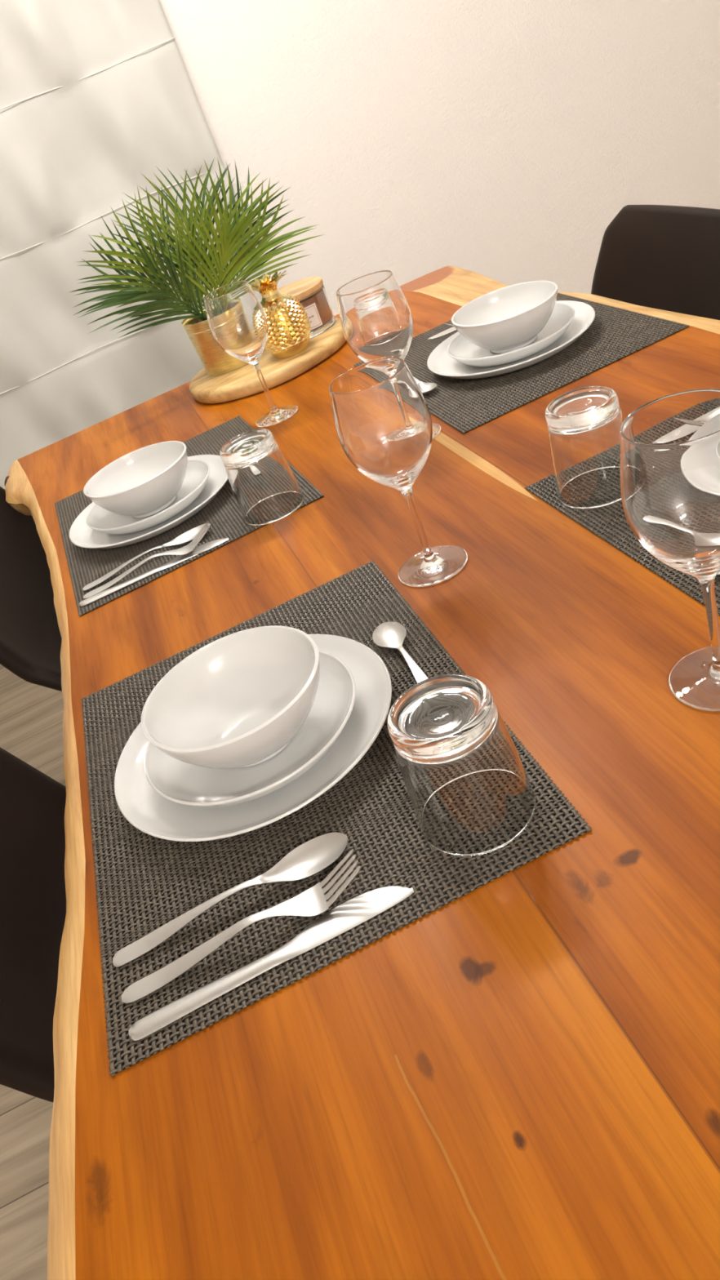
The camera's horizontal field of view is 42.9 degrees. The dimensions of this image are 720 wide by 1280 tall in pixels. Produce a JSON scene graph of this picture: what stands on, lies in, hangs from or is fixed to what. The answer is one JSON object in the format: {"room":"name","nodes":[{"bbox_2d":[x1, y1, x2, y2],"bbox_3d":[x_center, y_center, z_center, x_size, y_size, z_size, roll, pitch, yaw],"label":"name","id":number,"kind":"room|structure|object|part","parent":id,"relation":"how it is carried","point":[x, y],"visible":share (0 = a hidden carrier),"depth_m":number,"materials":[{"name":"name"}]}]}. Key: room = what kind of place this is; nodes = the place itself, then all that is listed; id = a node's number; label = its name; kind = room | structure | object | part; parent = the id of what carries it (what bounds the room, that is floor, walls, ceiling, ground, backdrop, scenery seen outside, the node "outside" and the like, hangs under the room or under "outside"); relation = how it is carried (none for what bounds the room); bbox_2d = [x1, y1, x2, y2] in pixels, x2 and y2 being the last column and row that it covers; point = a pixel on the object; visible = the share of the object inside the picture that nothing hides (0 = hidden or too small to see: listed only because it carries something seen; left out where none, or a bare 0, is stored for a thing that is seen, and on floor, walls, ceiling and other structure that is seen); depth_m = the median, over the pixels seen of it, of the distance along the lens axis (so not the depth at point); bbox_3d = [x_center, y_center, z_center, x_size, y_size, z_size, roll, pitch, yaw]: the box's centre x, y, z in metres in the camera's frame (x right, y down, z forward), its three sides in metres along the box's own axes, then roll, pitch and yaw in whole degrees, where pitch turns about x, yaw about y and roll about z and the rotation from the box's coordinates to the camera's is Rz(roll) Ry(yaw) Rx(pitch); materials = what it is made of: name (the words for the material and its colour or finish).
{"room":"dining room","nodes":[
{"label":"dining room","id":0,"kind":"room"},
{"bbox_2d":[0,664,66,1279],"bbox_3d":[0.636,0.786,0.801,4.600,0.100,5.460,-26,32,-6],"label":"floor","id":1,"kind":"structure","parent":0,"point":[31,714],"depth_m":1.45,"materials":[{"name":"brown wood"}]},
{"bbox_2d":[0,486,62,691],"bbox_3d":[-0.362,0.002,1.709,0.552,0.824,0.448,-19,32,7],"label":"dining chair","id":2,"kind":"object","parent":1,"relation":"on","point":[30,637],"visible":0.21,"depth_m":1.62,"materials":[{"name":"black leather"}]},
{"bbox_2d":[0,747,66,1102],"bbox_3d":[-0.136,0.343,1.066,0.552,0.824,0.448,-24,32,-3],"label":"dining chair","id":3,"kind":"object","parent":1,"relation":"on","point":[33,893],"visible":0.12,"depth_m":0.98,"materials":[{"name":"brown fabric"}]},
{"bbox_2d":[4,265,719,1279],"bbox_3d":[0.192,0.178,1.171,1.010,0.750,1.995,-26,32,-6],"label":"dining table","id":4,"kind":"object","parent":1,"relation":"on","point":[518,1079],"visible":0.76,"depth_m":0.53,"materials":[{"name":"brown wood"}]},
{"bbox_2d":[54,415,324,616],"bbox_3d":[-0.266,-0.199,1.300,0.330,0.002,0.450,-27,32,-7],"label":"placemat","id":5,"kind":"object","parent":4,"relation":"on","point":[86,566],"visible":0.31,"depth_m":1.20,"materials":[{"name":"fabric"}]},
{"bbox_2d":[83,523,208,599],"bbox_3d":[-0.262,-0.096,1.120,0.175,0.024,0.024,-24,32,-2],"label":"fork","id":6,"kind":"object","parent":5,"relation":"on","point":[190,547],"visible":1,"depth_m":1.12,"materials":[{"name":"silver metal"}]},
{"bbox_2d":[82,523,211,591],"bbox_3d":[-0.267,-0.105,1.149,0.178,0.013,0.032,-26,32,-5],"label":"spoon","id":7,"kind":"object","parent":5,"relation":"on","point":[187,537],"visible":0.88,"depth_m":1.15,"materials":[{"name":"silver metal"}]},
{"bbox_2d":[68,454,228,549],"bbox_3d":[-0.288,-0.189,1.276,0.243,0.021,0.243,-4,37,27],"label":"dinner plate","id":8,"kind":"object","parent":5,"relation":"on","point":[81,535],"visible":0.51,"depth_m":1.24,"materials":[{"name":"white ceramic"}]},
{"bbox_2d":[86,459,209,534],"bbox_3d":[-0.288,-0.193,1.267,0.184,0.025,0.184,-26,32,-6],"label":"dessert plate","id":9,"kind":"object","parent":8,"relation":"on","point":[100,519],"visible":0.6,"depth_m":1.25,"materials":[{"name":"white ceramic"}]},
{"bbox_2d":[83,440,187,518],"bbox_3d":[-0.294,-0.209,1.252,0.150,0.059,0.150,-15,33,12],"label":"bowl","id":10,"kind":"object","parent":9,"relation":"on","point":[142,482],"visible":1,"depth_m":1.25,"materials":[{"name":"white ceramic"}]},
{"bbox_2d":[79,537,228,606],"bbox_3d":[-0.252,-0.086,1.120,0.196,0.003,0.022,-25,32,-4],"label":"table knife","id":11,"kind":"object","parent":5,"relation":"on","point":[206,546],"visible":1,"depth_m":1.11,"materials":[{"name":"silver metal"}]},
{"bbox_2d":[219,428,304,525],"bbox_3d":[-0.123,-0.203,1.127,0.081,0.094,0.081,-26,32,-6],"label":"tumbler","id":12,"kind":"object","parent":5,"relation":"on","point":[265,489],"visible":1,"depth_m":1.10,"materials":[{"name":"clear glass"}]},
{"bbox_2d":[203,280,297,426],"bbox_3d":[-0.164,-0.431,1.391,0.085,0.203,0.085,-26,32,-6],"label":"wine glass","id":13,"kind":"object","parent":4,"relation":"on","point":[237,318],"visible":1,"depth_m":1.34,"materials":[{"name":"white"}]},
{"bbox_2d":[189,317,346,404],"bbox_3d":[-0.168,-0.517,1.686,0.313,0.027,0.283,-26,32,-6],"label":"serving board","id":14,"kind":"object","parent":4,"relation":"on","point":[242,382],"visible":0.66,"depth_m":1.60,"materials":[{"name":"brown wood"}]},
{"bbox_2d":[70,158,324,375],"bbox_3d":[-0.281,-0.637,1.585,0.448,0.344,0.186,-25,32,-4],"label":"potted palm","id":15,"kind":"object","parent":14,"relation":"on","point":[188,256],"visible":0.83,"depth_m":1.56,"materials":[{"name":"green plant"}]},
{"bbox_2d":[182,306,247,375],"bbox_3d":[-0.250,-0.551,1.670,0.116,0.100,0.116,-26,32,-6],"label":"pot","id":16,"kind":"object","parent":15,"relation":"attached to","point":[215,361],"depth_m":1.64,"materials":[{"name":"gold metal"}]},
{"bbox_2d":[248,270,311,358],"bbox_3d":[-0.141,-0.562,1.583,0.096,0.134,0.096,-26,32,-6],"label":"ornament","id":17,"kind":"object","parent":14,"relation":"on","point":[289,326],"visible":0.89,"depth_m":1.56,"materials":[{"name":"gold metal"}]},
{"bbox_3d":[-0.168,-0.608,1.569,0.017,0.022,0.024,-26,32,-6],"label":"crown","id":18,"kind":"part","parent":17,"relation":"part of","materials":[{"name":"gold metal"}]},
{"bbox_3d":[-0.163,-0.587,1.536,0.018,0.019,0.028,-9,35,21],"label":"crown","id":19,"kind":"part","parent":17,"relation":"part of","materials":[{"name":"gold metal"}]},
{"bbox_3d":[-0.160,-0.608,1.560,0.013,0.025,0.011,-26,32,-6],"label":"crown","id":20,"kind":"part","parent":17,"relation":"part of","materials":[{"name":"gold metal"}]},
{"bbox_3d":[-0.158,-0.594,1.541,0.017,0.022,0.024,-26,32,-6],"label":"crown","id":21,"kind":"part","parent":17,"relation":"part of","materials":[{"name":"gold metal"}]},
{"bbox_3d":[-0.155,-0.602,1.549,0.013,0.025,0.011,-26,32,-6],"label":"crown","id":22,"kind":"part","parent":17,"relation":"part of","materials":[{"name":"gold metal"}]},
{"bbox_3d":[-0.148,-0.593,1.536,0.018,0.019,0.029,-26,32,-6],"label":"crown","id":23,"kind":"part","parent":17,"relation":"part of","materials":[{"name":"gold metal"}]},
{"bbox_3d":[-0.145,-0.613,1.561,0.024,0.022,0.017,-26,32,-6],"label":"crown","id":24,"kind":"part","parent":17,"relation":"part of","materials":[{"name":"gold metal"}]},
{"bbox_3d":[-0.136,-0.604,1.544,0.028,0.019,0.018,-5,36,26],"label":"crown","id":25,"kind":"part","parent":17,"relation":"part of","materials":[{"name":"gold metal"}]},
{"bbox_3d":[-0.135,-0.613,1.558,0.028,0.019,0.018,-26,32,-6],"label":"crown","id":26,"kind":"part","parent":17,"relation":"part of","materials":[{"name":"gold metal"}]},
{"bbox_2d":[277,276,336,337],"bbox_3d":[-0.108,-0.604,1.677,0.111,0.079,0.111,-23,32,-1],"label":"jar candle","id":27,"kind":"object","parent":14,"relation":"on","point":[310,292],"visible":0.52,"depth_m":1.64,"materials":[{"name":"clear glass"}]},
{"bbox_3d":[-0.119,-0.629,1.660,0.111,0.014,0.111,-23,32,-1],"label":"lid","id":28,"kind":"part","parent":27,"relation":"part of","materials":[{"name":"brown wood"}]},
{"bbox_2d":[298,284,336,337],"bbox_3d":[-0.107,-0.600,1.679,0.110,0.071,0.110,-23,32,-1],"label":"jar","id":29,"kind":"object","parent":27,"relation":"attached to","point":[313,298],"depth_m":1.64,"materials":[{"name":"brown glass"}]},
{"bbox_2d":[81,560,591,1075],"bbox_3d":[-0.068,0.090,0.753,0.330,0.002,0.450,-26,32,-5],"label":"placemat","id":30,"kind":"object","parent":4,"relation":"on","point":[144,882],"visible":0.56,"depth_m":0.65,"materials":[{"name":"fabric"}]},
{"bbox_2d":[112,832,348,967],"bbox_3d":[-0.088,0.176,0.624,0.178,0.013,0.032,-26,32,-4],"label":"spoon","id":31,"kind":"object","parent":30,"relation":"on","point":[317,854],"visible":1,"depth_m":0.62,"materials":[{"name":"silver metal"}]},
{"bbox_2d":[121,848,360,1003],"bbox_3d":[-0.077,0.186,0.591,0.175,0.024,0.024,-25,32,-4],"label":"fork","id":32,"kind":"object","parent":30,"relation":"on","point":[313,901],"visible":1,"depth_m":0.59,"materials":[{"name":"silver metal"}]},
{"bbox_2d":[114,634,391,841],"bbox_3d":[-0.087,0.078,0.758,0.243,0.021,0.243,4,41,36],"label":"dinner plate","id":33,"kind":"object","parent":30,"relation":"on","point":[156,815],"visible":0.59,"depth_m":0.71,"materials":[{"name":"white ceramic"}]},
{"bbox_2d":[143,650,355,807],"bbox_3d":[-0.087,0.074,0.749,0.184,0.025,0.184,-26,32,-6],"label":"dessert plate","id":34,"kind":"object","parent":33,"relation":"on","point":[177,781],"visible":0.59,"depth_m":0.72,"materials":[{"name":"white ceramic"}]},
{"bbox_2d":[141,625,319,768],"bbox_3d":[-0.093,0.057,0.734,0.150,0.059,0.150,-15,33,12],"label":"bowl","id":35,"kind":"object","parent":34,"relation":"on","point":[241,698],"visible":1,"depth_m":0.76,"materials":[{"name":"white ceramic"}]},
{"bbox_2d":[128,885,413,1040],"bbox_3d":[-0.056,0.199,0.579,0.196,0.003,0.023,-26,32,-6],"label":"table knife","id":36,"kind":"object","parent":30,"relation":"on","point":[358,909],"visible":1,"depth_m":0.58,"materials":[{"name":"silver metal"}]},
{"bbox_2d":[372,621,427,683],"bbox_3d":[0.040,0.016,0.781,0.030,0.013,0.128,-26,32,-5],"label":"teaspoon","id":37,"kind":"object","parent":30,"relation":"on","point":[389,635],"visible":0.76,"depth_m":0.82,"materials":[{"name":"silver metal"}]},
{"bbox_2d":[386,674,535,856],"bbox_3d":[0.064,0.078,0.598,0.081,0.094,0.081,-26,32,-6],"label":"tumbler","id":38,"kind":"object","parent":30,"relation":"on","point":[470,791],"visible":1,"depth_m":0.57,"materials":[{"name":"clear glass"}]},
{"bbox_2d":[336,270,440,439],"bbox_3d":[0.038,-0.342,1.135,0.085,0.203,0.085,-26,32,-6],"label":"wine glass","id":39,"kind":"object","parent":4,"relation":"on","point":[375,316],"visible":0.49,"depth_m":1.08,"materials":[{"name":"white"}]},
{"bbox_2d":[328,356,467,586],"bbox_3d":[0.039,-0.152,0.853,0.085,0.203,0.085,-26,32,-6],"label":"wine glass","id":40,"kind":"object","parent":4,"relation":"on","point":[382,416],"visible":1,"depth_m":0.81,"materials":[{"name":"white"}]},
{"bbox_2d":[353,293,688,433],"bbox_3d":[0.206,-0.429,1.349,0.330,0.002,0.450,-26,32,-6],"label":"placemat","id":41,"kind":"object","parent":4,"relation":"on","point":[615,334],"visible":0.4,"depth_m":1.23,"materials":[{"name":"fabric"}]},
{"bbox_2d":[413,377,436,394],"bbox_3d":[0.081,-0.374,1.331,0.030,0.013,0.128,-26,32,-5],"label":"teaspoon","id":42,"kind":"object","parent":41,"relation":"on","point":[425,388],"visible":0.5,"depth_m":1.30,"materials":[{"name":"silver metal"}]},
{"bbox_2d":[426,326,456,339],"bbox_3d":[0.199,-0.531,1.498,0.196,0.003,0.022,-27,32,-6],"label":"table knife","id":43,"kind":"object","parent":41,"relation":"on","point":[453,328],"visible":0.29,"depth_m":1.49,"materials":[{"name":"silver metal"}]},
{"bbox_2d":[426,300,595,378],"bbox_3d":[0.215,-0.425,1.313,0.243,0.021,0.243,4,41,36],"label":"dinner plate","id":44,"kind":"object","parent":41,"relation":"on","point":[439,362],"visible":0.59,"depth_m":1.28,"materials":[{"name":"white ceramic"}]},
{"bbox_2d":[447,302,574,366],"bbox_3d":[0.215,-0.429,1.304,0.184,0.025,0.184,-26,32,-6],"label":"dessert plate","id":45,"kind":"object","parent":44,"relation":"on","point":[460,348],"visible":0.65,"depth_m":1.29,"materials":[{"name":"white ceramic"}]},
{"bbox_2d":[451,280,557,353],"bbox_3d":[0.209,-0.446,1.289,0.150,0.059,0.150,-15,33,12],"label":"bowl","id":46,"kind":"object","parent":45,"relation":"on","point":[508,318],"visible":0.99,"depth_m":1.28,"materials":[{"name":"white ceramic"}]},
{"bbox_2d":[524,473,719,615],"bbox_3d":[0.391,-0.135,0.799,0.330,0.002,0.450,-26,32,-6],"label":"placemat","id":47,"kind":"object","parent":4,"relation":"on","point":[609,522],"visible":0.2,"depth_m":0.84,"materials":[{"name":"fabric"}]},
{"bbox_2d":[545,386,624,508],"bbox_3d":[0.224,-0.190,0.894,0.081,0.094,0.081,-26,32,-6],"label":"tumbler","id":48,"kind":"object","parent":47,"relation":"on","point":[584,424],"visible":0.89,"depth_m":0.87,"materials":[{"name":"clear glass"}]},
{"bbox_2d":[619,388,719,711],"bbox_3d":[0.222,-0.052,0.593,0.085,0.203,0.085,-26,32,-6],"label":"wine glass","id":49,"kind":"object","parent":4,"relation":"on","point":[669,460],"visible":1,"depth_m":0.55,"materials":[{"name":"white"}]},
{"bbox_2d":[591,204,719,319],"bbox_3d":[0.386,-0.207,1.554,0.552,0.824,0.448,-26,32,-6],"label":"dining chair","id":50,"kind":"object","parent":1,"relation":"on","point":[664,257],"visible":0.17,"depth_m":1.42,"materials":[{"name":"black leather"}]},
{"bbox_2d":[160,0,719,315],"bbox_3d":[-0.661,-1.475,2.439,4.800,2.750,0.100,-26,32,-6],"label":"wall","id":51,"kind":"structure","parent":0,"point":[501,141],"depth_m":2.72,"materials":[{"name":"white paint"}]},
{"bbox_2d":[0,0,265,488],"bbox_3d":[-1.164,-1.148,2.298,1.588,2.282,0.085,-26,32,-6],"label":"blind","id":52,"kind":"object","parent":51,"relation":"attached to","point":[96,96],"visible":0.45,"depth_m":2.44,"materials":[{"name":"grey fabric"}]}
]}

